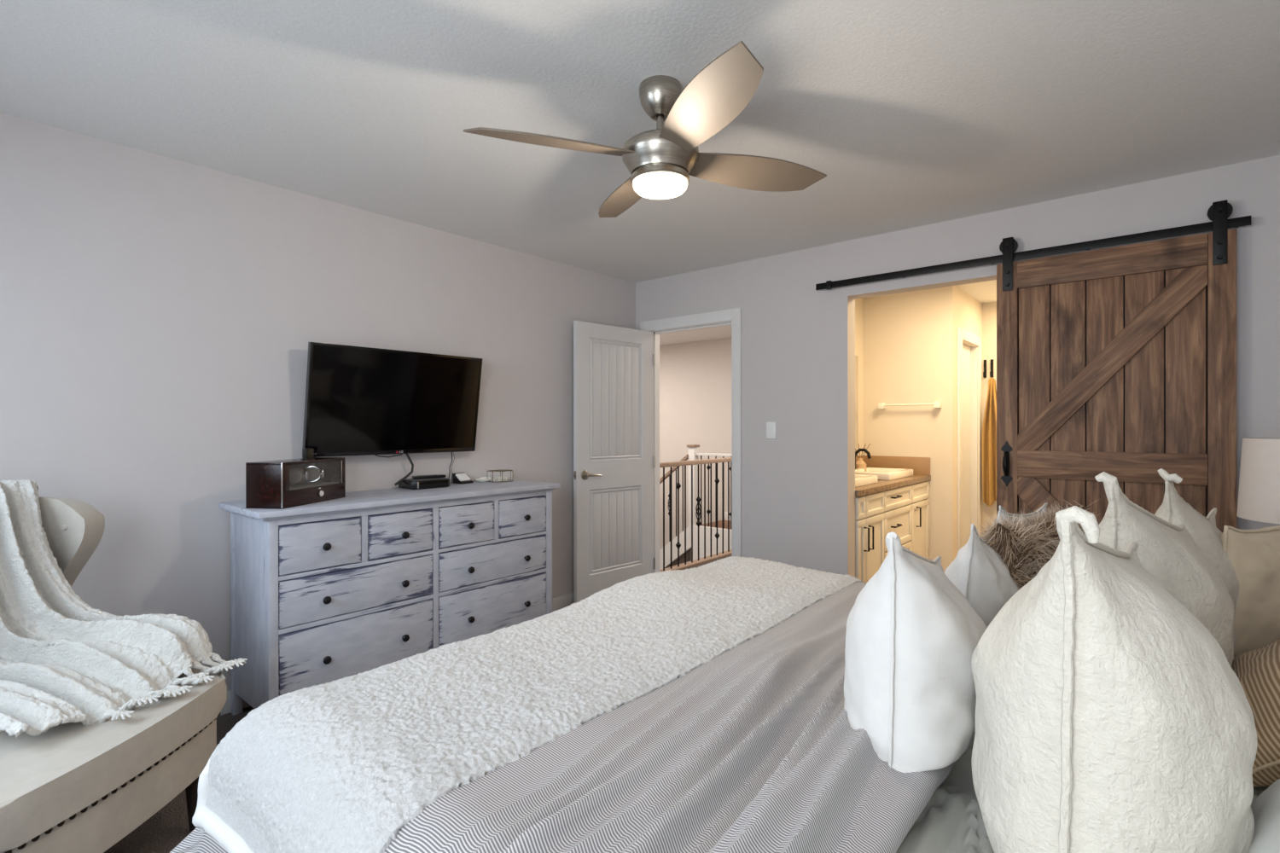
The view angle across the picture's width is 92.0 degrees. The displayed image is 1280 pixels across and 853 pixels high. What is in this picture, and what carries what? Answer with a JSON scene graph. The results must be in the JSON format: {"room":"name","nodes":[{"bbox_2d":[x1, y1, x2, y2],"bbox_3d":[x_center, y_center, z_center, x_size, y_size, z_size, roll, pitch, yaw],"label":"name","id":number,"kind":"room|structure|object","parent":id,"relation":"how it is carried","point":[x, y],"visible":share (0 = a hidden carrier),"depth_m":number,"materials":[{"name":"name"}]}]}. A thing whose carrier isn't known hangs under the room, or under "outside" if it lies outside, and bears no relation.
{"room":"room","nodes":[
{"label":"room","id":0,"kind":"room"},
{"bbox_2d":[103,706,254,852],"bbox_3d":[0.021,1.361,2.021,3.920,0.120,4.450,0,0,40],"label":"floor","id":1,"kind":"structure","parent":0,"point":[168,827],"depth_m":2.00,"materials":[{"name":"brown carpet"}]},
{"bbox_2d":[0,496,226,852],"bbox_3d":[-1.796,0.758,1.699,0.893,1.092,0.935,0,0,2],"label":"chaise lounge","id":2,"kind":"object","parent":1,"relation":"on","point":[68,788],"visible":0.62,"depth_m":1.65,"materials":[{"name":"beige fabric"}]},
{"bbox_2d":[0,669,226,852],"bbox_3d":[-1.710,0.876,1.696,0.720,0.123,0.850,0,0,2],"label":"seat cushion","id":3,"kind":"object","parent":2,"relation":"on","point":[54,776],"depth_m":1.59,"materials":[{"name":"beige fabric"}]},
{"bbox_2d":[0,479,247,738],"bbox_3d":[-1.817,0.498,1.878,0.892,0.716,0.630,0,0,7],"label":"throw blanket","id":4,"kind":"object","parent":2,"relation":"on","point":[64,660],"visible":0.98,"depth_m":1.91,"materials":[{"name":"white fabric"}]},
{"bbox_2d":[218,479,560,715],"bbox_3d":[-1.182,0.820,3.222,0.509,0.960,1.600,0,0,40],"label":"dresser","id":5,"kind":"object","parent":1,"relation":"on","point":[359,582],"visible":0.91,"depth_m":2.84,"materials":[{"name":"paint"}]},
{"bbox_2d":[245,457,345,509],"bbox_3d":[-1.525,0.246,2.775,0.178,0.192,0.429,0,0,8],"label":"box","id":6,"kind":"object","parent":5,"relation":"on","point":[268,486],"visible":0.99,"depth_m":2.60,"materials":[{"name":"paint"}]},
{"bbox_2d":[289,467,308,483],"bbox_3d":[-1.519,0.218,2.738,0.083,0.072,0.100,0,0,-20],"label":"watch","id":7,"kind":"object","parent":6,"relation":"on","point":[297,475],"visible":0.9,"depth_m":2.70,"materials":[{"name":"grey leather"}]},
{"bbox_2d":[301,448,314,459],"bbox_3d":[-1.501,0.125,2.793,0.036,0.050,0.044,0,0,23],"label":"sensor box","id":8,"kind":"object","parent":6,"relation":"on","point":[307,454],"visible":0.99,"depth_m":2.78,"materials":[{"name":"black plastic"}]},
{"bbox_2d":[303,465,324,482],"bbox_3d":[-1.503,0.217,2.847,0.083,0.072,0.100,0,0,-20],"label":"watch","id":9,"kind":"object","parent":6,"relation":"on","point":[315,473],"visible":0.83,"depth_m":2.81,"materials":[{"name":"silver metal"}]},
{"bbox_2d":[398,477,449,489],"bbox_3d":[-1.194,0.315,3.438,0.162,0.050,0.230,0,0,40],"label":"box","id":10,"kind":"object","parent":5,"relation":"on","point":[411,484],"visible":0.94,"depth_m":3.37,"materials":[{"name":"black plastic"}]},
{"bbox_2d":[412,474,445,479],"bbox_3d":[-1.187,0.282,3.478,0.180,0.016,0.044,0,0,-40],"label":"remote control","id":11,"kind":"object","parent":10,"relation":"on","point":[432,475],"visible":1,"depth_m":3.46,"materials":[{"name":"black plastic"}]},
{"bbox_2d":[452,472,473,484],"bbox_3d":[-1.061,0.309,3.699,0.083,0.060,0.090,0,0,32],"label":"cradle","id":12,"kind":"object","parent":5,"relation":"on","point":[458,478],"visible":1,"depth_m":3.68,"materials":[{"name":"black plastic"}]},
{"bbox_2d":[475,477,491,482],"bbox_3d":[-0.963,0.325,3.794,0.100,0.028,0.102,0,0,40],"label":"dish","id":13,"kind":"object","parent":5,"relation":"on","point":[483,479],"visible":1,"depth_m":3.77,"materials":[{"name":"white ceramic"}]},
{"bbox_2d":[475,478,491,482],"bbox_3d":[-0.963,0.331,3.793,0.100,0.017,0.100,0,0,40],"label":"bowl","id":14,"kind":"object","parent":13,"relation":"on","point":[477,480],"depth_m":3.76,"materials":[{"name":"white ceramic"}]},
{"bbox_2d":[488,470,512,482],"bbox_3d":[-0.860,0.305,3.817,0.114,0.066,0.154,0,0,40],"label":"box","id":15,"kind":"object","parent":5,"relation":"on","point":[492,471],"visible":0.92,"depth_m":3.79,"materials":[{"name":"clear glass"}]},
{"bbox_2d":[493,476,506,481],"bbox_3d":[-0.856,0.321,3.817,0.086,0.030,0.081,0,0,40],"label":"beads","id":16,"kind":"object","parent":15,"relation":"in","point":[499,479],"visible":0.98,"depth_m":3.79},
{"bbox_3d":[2.319,1.012,2.173,0.495,0.570,0.440,0,0,40],"label":"nightstand","id":17,"kind":"object","parent":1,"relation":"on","visible":0},
{"bbox_2d":[1236,437,1279,524],"bbox_3d":[2.359,0.385,2.138,0.424,0.685,0.424,0,0,40],"label":"table lamp","id":18,"kind":"object","parent":17,"relation":"on","point":[1259,491],"visible":1,"depth_m":2.15,"materials":[{"name":"white fabric"}]},
{"bbox_3d":[0.573,0.676,1.438,2.265,1.250,2.110,0,0,40],"label":"bed","id":19,"kind":"object","parent":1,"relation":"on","visible":0},
{"bbox_2d":[169,582,954,852],"bbox_3d":[0.156,0.783,1.751,1.460,0.504,2.400,0,0,40],"label":"duvet","id":20,"kind":"object","parent":19,"relation":"on","point":[755,748],"visible":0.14,"depth_m":1.02,"materials":[{"name":"grey fabric"}]},
{"bbox_2d":[192,556,863,852],"bbox_3d":[-0.022,0.791,1.921,0.730,0.241,2.161,0,0,40],"label":"blanket","id":21,"kind":"object","parent":20,"relation":"on","point":[341,765],"visible":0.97,"depth_m":1.30,"materials":[{"name":"white fabric"}]},
{"bbox_2d":[843,532,986,773],"bbox_3d":[0.544,0.383,1.215,0.324,0.413,0.360,0,0,-4],"label":"cushion","id":22,"kind":"object","parent":20,"relation":"on","point":[912,637],"visible":0.89,"depth_m":1.05,"materials":[{"name":"white fabric"}]},
{"bbox_2d":[944,523,1019,628],"bbox_3d":[0.862,0.399,1.576,0.195,0.364,0.467,0,0,31],"label":"cushion","id":23,"kind":"object","parent":20,"relation":"on","point":[980,573],"visible":0.4,"depth_m":1.42,"materials":[{"name":"white fabric"}]},
{"bbox_2d":[993,502,1047,524],"bbox_3d":[1.231,0.408,2.023,0.468,0.345,0.164,0,0,-40],"label":"cushion","id":24,"kind":"object","parent":20,"relation":"on","point":[1002,509],"visible":0.04,"depth_m":1.93,"materials":[{"name":"white fabric"}]},
{"bbox_2d":[977,499,1101,589],"bbox_3d":[1.055,0.402,1.661,0.579,0.394,0.262,0,0,-33],"label":"cushion","id":25,"kind":"object","parent":20,"relation":"on","point":[1025,548],"visible":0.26,"depth_m":1.51,"materials":[{"name":"brown fur"}]},
{"bbox_2d":[896,740,1269,852],"bbox_3d":[0.986,0.672,1.087,1.000,0.036,1.950,0,0,40],"label":"sheet","id":26,"kind":"object","parent":19,"relation":"on","point":[951,822],"visible":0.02,"depth_m":1.05,"materials":[{"name":"white fabric"}]},
{"bbox_2d":[971,506,1257,852],"bbox_3d":[0.722,0.374,0.961,0.585,0.554,0.338,0,1,-45],"label":"cushion","id":27,"kind":"object","parent":26,"relation":"on","point":[1109,718],"visible":1,"depth_m":0.78,"materials":[{"name":"beige fabric"}]},
{"bbox_2d":[1094,471,1234,667],"bbox_3d":[1.139,0.346,1.390,0.604,0.515,0.279,0,0,-39],"label":"cushion","id":28,"kind":"object","parent":26,"relation":"on","point":[1167,551],"visible":0.41,"depth_m":1.23,"materials":[{"name":"beige fabric"}]},
{"bbox_2d":[1154,468,1239,648],"bbox_3d":[1.489,0.353,1.690,0.584,0.503,0.250,0,0,-36],"label":"cushion","id":29,"kind":"object","parent":26,"relation":"on","point":[1205,534],"visible":0.3,"depth_m":1.53,"materials":[{"name":"beige fabric"}]},
{"bbox_2d":[1220,525,1279,657],"bbox_3d":[1.696,0.445,1.696,0.590,0.402,0.193,0,0,-26],"label":"pillow","id":30,"kind":"object","parent":26,"relation":"on","point":[1253,555],"visible":0.52,"depth_m":1.56,"materials":[{"name":"beige fabric"}]},
{"bbox_2d":[1231,639,1279,787],"bbox_3d":[1.359,0.520,1.216,0.337,0.293,0.618,0,0,44],"label":"pillow","id":31,"kind":"object","parent":26,"relation":"on","point":[1258,671],"visible":0.53,"depth_m":1.15,"materials":[{"name":"beige fabric"}]},
{"bbox_2d":[1248,779,1279,852],"bbox_3d":[0.898,0.491,0.650,0.369,0.331,0.689,0,0,43],"label":"pillow","id":32,"kind":"object","parent":26,"relation":"on","point":[1265,809],"visible":0.8,"depth_m":0.83,"materials":[{"name":"white fabric"}]},
{"bbox_2d":[0,112,635,691],"bbox_3d":[-1.519,0.133,3.327,0.120,2.575,4.690,0,0,40],"label":"wall","id":33,"kind":"structure","parent":0,"point":[160,315],"depth_m":2.75,"materials":[{"name":"paint"}]},
{"bbox_2d":[302,341,482,457],"bbox_3d":[-1.301,-0.129,3.344,0.145,0.555,0.966,0,0,40],"label":"television","id":34,"kind":"object","parent":33,"relation":"attached to","point":[359,400],"visible":0.93,"depth_m":3.26,"materials":[{"name":"black plastic"}]},
{"bbox_2d":[373,453,402,457],"bbox_3d":[-1.344,0.152,3.309,0.011,0.029,0.192,0,0,39],"label":"cable","id":35,"kind":"object","parent":34,"relation":"hanging from","point":[374,454],"visible":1,"depth_m":3.30,"materials":[{"name":"plastic"}]},
{"bbox_2d":[394,453,413,485],"bbox_3d":[-1.291,0.224,3.385,0.016,0.193,0.110,0,0,43],"label":"cable","id":36,"kind":"object","parent":34,"relation":"hanging from","point":[407,455],"visible":1,"depth_m":3.40,"materials":[{"name":"plastic"}]},
{"bbox_2d":[448,452,452,478],"bbox_3d":[-1.117,0.238,3.630,0.042,0.199,0.018,0,0,25],"label":"cable","id":37,"kind":"object","parent":34,"relation":"hanging from","point":[451,452],"visible":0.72,"depth_m":3.63,"materials":[{"name":"plastic"}]},
{"bbox_2d":[220,593,574,715],"bbox_3d":[-1.473,1.251,3.278,0.014,0.100,4.430,0,0,40],"label":"baseboard","id":38,"kind":"structure","parent":33,"relation":"attached to","point":[560,602],"depth_m":4.31,"materials":[{"name":"white paint"}]},
{"bbox_2d":[0,0,1279,345],"bbox_3d":[-0.202,-1.208,4.290,7.440,0.100,7.870,0,0,40],"label":"ceiling","id":39,"kind":"structure","parent":0,"point":[914,113],"depth_m":2.19,"materials":[{"name":"white paint"}]},
{"bbox_2d":[463,40,826,217],"bbox_3d":[0.068,-0.974,2.099,0.937,0.361,0.937,0,0,28],"label":"ceiling fan","id":40,"kind":"object","parent":39,"relation":"hanging from","point":[660,161],"visible":1,"depth_m":2.01,"materials":[{"name":"silver metal"}]},
{"bbox_2d":[665,548,691,568],"bbox_3d":[0.030,2.710,8.678,2.250,2.560,0.700,0,0,40],"label":"floor","id":41,"kind":"structure","parent":0,"point":[689,552],"depth_m":7.78,"materials":[{"name":"brown wood"}]},
{"bbox_2d":[659,337,731,549],"bbox_3d":[1.228,1.412,8.181,4.380,5.155,0.100,0,0,40],"label":"wall","id":42,"kind":"structure","parent":0,"point":[695,377],"depth_m":8.52,"materials":[{"name":"paint"}]},
{"bbox_2d":[724,512,730,520],"bbox_3d":[1.960,1.184,7.482,2.200,0.110,0.015,0,0,40],"label":"trim","id":43,"kind":"structure","parent":42,"relation":"attached to","point":[725,513],"depth_m":8.17,"materials":[{"name":"white paint"}]},
{"bbox_2d":[680,555,731,570],"bbox_3d":[1.134,1.353,5.715,1.170,0.120,2.380,0,0,40],"label":"floor","id":44,"kind":"structure","parent":0,"point":[706,563],"depth_m":5.84,"materials":[{"name":"brown carpet"}]},
{"bbox_2d":[659,457,731,572],"bbox_3d":[0.699,0.806,6.030,0.100,0.975,2.260,0,0,40],"label":"stair railing","id":45,"kind":"object","parent":44,"relation":"on","point":[724,554],"visible":0.44,"depth_m":5.84,"materials":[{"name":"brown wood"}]},
{"bbox_2d":[692,525,731,560],"bbox_3d":[0.735,2.608,6.057,2.220,2.770,2.380,0,0,40],"label":"trim","id":46,"kind":"structure","parent":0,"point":[695,527],"depth_m":7.48,"materials":[{"name":"white paint"}]},
{"bbox_2d":[699,520,730,529],"bbox_3d":[1.731,1.315,7.228,2.220,0.150,0.700,0,0,40],"label":"floor","id":47,"kind":"structure","parent":0,"point":[719,522],"depth_m":7.78,"materials":[{"name":"brown wood"}]},
{"bbox_2d":[659,524,691,570],"bbox_3d":[-0.077,2.075,8.282,1.900,1.719,0.040,0,0,40],"label":"trim","id":48,"kind":"structure","parent":47,"relation":"attached to","point":[667,548],"depth_m":7.81,"materials":[{"name":"white paint"}]},
{"bbox_2d":[659,454,688,541],"bbox_3d":[0.005,1.261,8.209,1.580,1.830,0.060,0,0,40],"label":"railing","id":49,"kind":"object","parent":48,"relation":"on","point":[667,474],"visible":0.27,"depth_m":7.86,"materials":[{"name":"brown wood"}]},
{"bbox_2d":[686,444,731,529],"bbox_3d":[1.058,0.743,7.352,1.154,1.035,0.120,0,0,40],"label":"landing railing","id":50,"kind":"object","parent":47,"relation":"on","point":[693,449],"visible":0.52,"depth_m":7.63,"materials":[{"name":"white paint"}]},
{"bbox_2d":[855,297,863,456],"bbox_3d":[1.435,0.067,4.943,0.110,2.455,1.600,0,0,40],"label":"wall","id":51,"kind":"structure","parent":0,"point":[858,302],"depth_m":5.46,"materials":[{"name":"paint"}]},
{"bbox_2d":[855,355,858,451],"bbox_3d":[1.495,-0.196,4.918,0.011,0.840,1.280,0,0,40],"label":"wall mirror","id":52,"kind":"object","parent":51,"relation":"attached to","point":[856,357],"visible":0.02,"depth_m":5.38,"materials":[{"name":"beige mirror"}]},
{"bbox_2d":[855,455,930,475],"bbox_3d":[1.691,0.333,4.726,0.560,0.148,1.595,0,0,40],"label":"backsplash","id":53,"kind":"structure","parent":51,"relation":"attached to","point":[921,466],"depth_m":5.29,"materials":[{"name":"brown stone"}]},
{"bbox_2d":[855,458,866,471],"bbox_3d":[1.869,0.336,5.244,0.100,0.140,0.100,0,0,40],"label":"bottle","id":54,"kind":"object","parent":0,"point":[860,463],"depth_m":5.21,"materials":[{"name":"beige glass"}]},
{"bbox_2d":[863,287,939,564],"bbox_3d":[2.232,0.065,5.394,0.740,2.455,0.120,0,0,40],"label":"wall","id":55,"kind":"structure","parent":0,"point":[901,330],"depth_m":5.28,"materials":[{"name":"paint"}]},
{"bbox_2d":[878,401,941,409],"bbox_3d":[2.277,-0.178,5.231,0.494,0.052,0.070,0,0,40],"label":"towel bar","id":56,"kind":"object","parent":55,"relation":"attached to","point":[936,404],"visible":1,"depth_m":5.22,"materials":[{"name":"white ceramic"}]},
{"bbox_2d":[635,154,1279,576],"bbox_3d":[1.500,0.129,3.760,3.920,2.575,0.120,0,0,40],"label":"wall","id":57,"kind":"structure","parent":0,"point":[798,339],"depth_m":3.88,"materials":[{"name":"paint"}]},
{"bbox_2d":[573,320,655,603],"bbox_3d":[-0.162,0.271,4.581,0.784,2.027,0.092,0,0,-44],"label":"door","id":58,"kind":"structure","parent":57,"relation":"in","point":[613,457],"depth_m":4.56,"materials":[{"name":"white paint"}]},
{"bbox_2d":[640,308,741,572],"bbox_3d":[0.398,0.231,4.685,0.923,2.130,0.138,0,0,40],"label":"trim","id":59,"kind":"structure","parent":57,"relation":"attached to","point":[732,317],"depth_m":4.46,"materials":[{"name":"white paint"}]},
{"bbox_2d":[766,422,775,438],"bbox_3d":[0.889,0.026,4.192,0.072,0.114,0.011,0,0,40],"label":"light switch","id":60,"kind":"object","parent":57,"relation":"attached to","point":[770,427],"visible":1,"depth_m":4.19,"materials":[{"name":"white plastic"}]},
{"bbox_2d":[815,215,1251,290],"bbox_3d":[1.883,-0.886,3.303,1.972,0.052,0.072,0,0,40],"label":"door track","id":61,"kind":"object","parent":57,"relation":"attached to","point":[1242,221],"visible":1,"depth_m":3.12,"materials":[{"name":"black metal"}]},
{"bbox_2d":[996,199,1236,533],"bbox_3d":[2.225,0.148,2.960,0.912,2.266,0.100,0,0,40],"label":"barn door","id":62,"kind":"structure","parent":57,"relation":"in","point":[1119,362],"depth_m":2.93,"materials":[{"name":"brown wood"}]},
{"bbox_2d":[939,285,982,572],"bbox_3d":[2.857,0.064,5.480,0.100,2.455,1.060,0,0,40],"label":"wall","id":63,"kind":"structure","parent":0,"point":[957,309],"depth_m":5.09,"materials":[{"name":"paint"}]},
{"bbox_2d":[962,344,970,546],"bbox_3d":[2.873,0.273,5.526,0.045,2.016,0.578,0,0,40],"label":"door","id":64,"kind":"structure","parent":63,"relation":"in","point":[966,350],"depth_m":5.62,"materials":[{"name":"white paint"}]},
{"bbox_2d":[957,327,981,552],"bbox_3d":[2.878,0.231,5.492,0.116,2.120,0.805,0,0,40],"label":"trim","id":65,"kind":"structure","parent":63,"relation":"attached to","point":[975,433],"depth_m":5.71,"materials":[{"name":"white paint"}]},
{"bbox_2d":[983,360,986,378],"bbox_3d":[3.237,-0.544,5.807,0.024,0.171,0.068,0,0,40],"label":"wall hook","id":66,"kind":"object","parent":63,"relation":"attached to","point":[985,361],"visible":1,"depth_m":5.82,"materials":[{"name":"black metal"}]},
{"bbox_2d":[981,378,996,506],"bbox_3d":[3.256,0.145,5.688,0.180,1.190,0.104,0,0,40],"label":"towel","id":67,"kind":"object","parent":63,"relation":"hanging from","point":[988,439],"visible":0.78,"depth_m":5.70,"materials":[{"name":"fabric"}]},
{"bbox_2d":[982,302,996,538],"bbox_3d":[3.807,0.063,5.447,1.590,2.455,0.120,0,0,40],"label":"wall","id":68,"kind":"structure","parent":0,"point":[989,310],"depth_m":5.82,"materials":[{"name":"paint"}]},
{"bbox_2d":[989,359,993,378],"bbox_3d":[3.280,-0.544,5.770,0.024,0.171,0.068,0,0,40],"label":"wall hook","id":69,"kind":"object","parent":68,"relation":"attached to","point":[992,360],"visible":1,"depth_m":5.78,"materials":[{"name":"black metal"}]},
{"bbox_3d":[2.720,1.353,4.747,2.340,0.120,3.200,0,0,40],"label":"floor","id":70,"kind":"structure","parent":0,"visible":0},
{"bbox_2d":[855,481,929,582],"bbox_3d":[1.705,0.872,4.715,0.586,0.845,1.594,0,0,40],"label":"vanity cabinet","id":71,"kind":"object","parent":70,"relation":"on","point":[904,511],"visible":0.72,"depth_m":4.38,"materials":[{"name":"beige paint"}]},
{"bbox_2d":[855,455,930,497],"bbox_3d":[1.692,0.354,4.724,0.565,0.190,1.596,0,0,40],"label":"countertop","id":72,"kind":"structure","parent":71,"relation":"on","point":[921,466],"depth_m":5.17,"materials":[{"name":"brown stone"}]},
{"bbox_2d":[855,443,870,471],"bbox_3d":[1.871,0.276,5.243,0.168,0.261,0.170,0,0,40],"label":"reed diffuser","id":73,"kind":"object","parent":72,"relation":"on","point":[860,463],"visible":0.66,"depth_m":5.21,"materials":[{"name":"beige glass"}]},
{"bbox_2d":[855,448,871,469],"bbox_3d":[1.810,0.293,5.061,0.148,0.227,0.100,0,0,11],"label":"faucet","id":74,"kind":"object","parent":72,"relation":"on","point":[858,450],"visible":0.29,"depth_m":5.04,"materials":[{"name":"black metal"}]},
{"bbox_2d":[855,474,877,487],"bbox_3d":[1.377,0.381,4.364,0.400,0.055,0.580,0,0,40],"label":"sink","id":75,"kind":"object","parent":72,"relation":"in","point":[860,480],"visible":0.2,"depth_m":4.31,"materials":[{"name":"white ceramic"}]},
{"bbox_2d":[855,467,913,480],"bbox_3d":[1.914,0.379,4.996,0.400,0.055,0.580,0,0,40],"label":"sink","id":76,"kind":"object","parent":72,"relation":"in","point":[881,474],"visible":0.8,"depth_m":4.87,"materials":[{"name":"white ceramic"}]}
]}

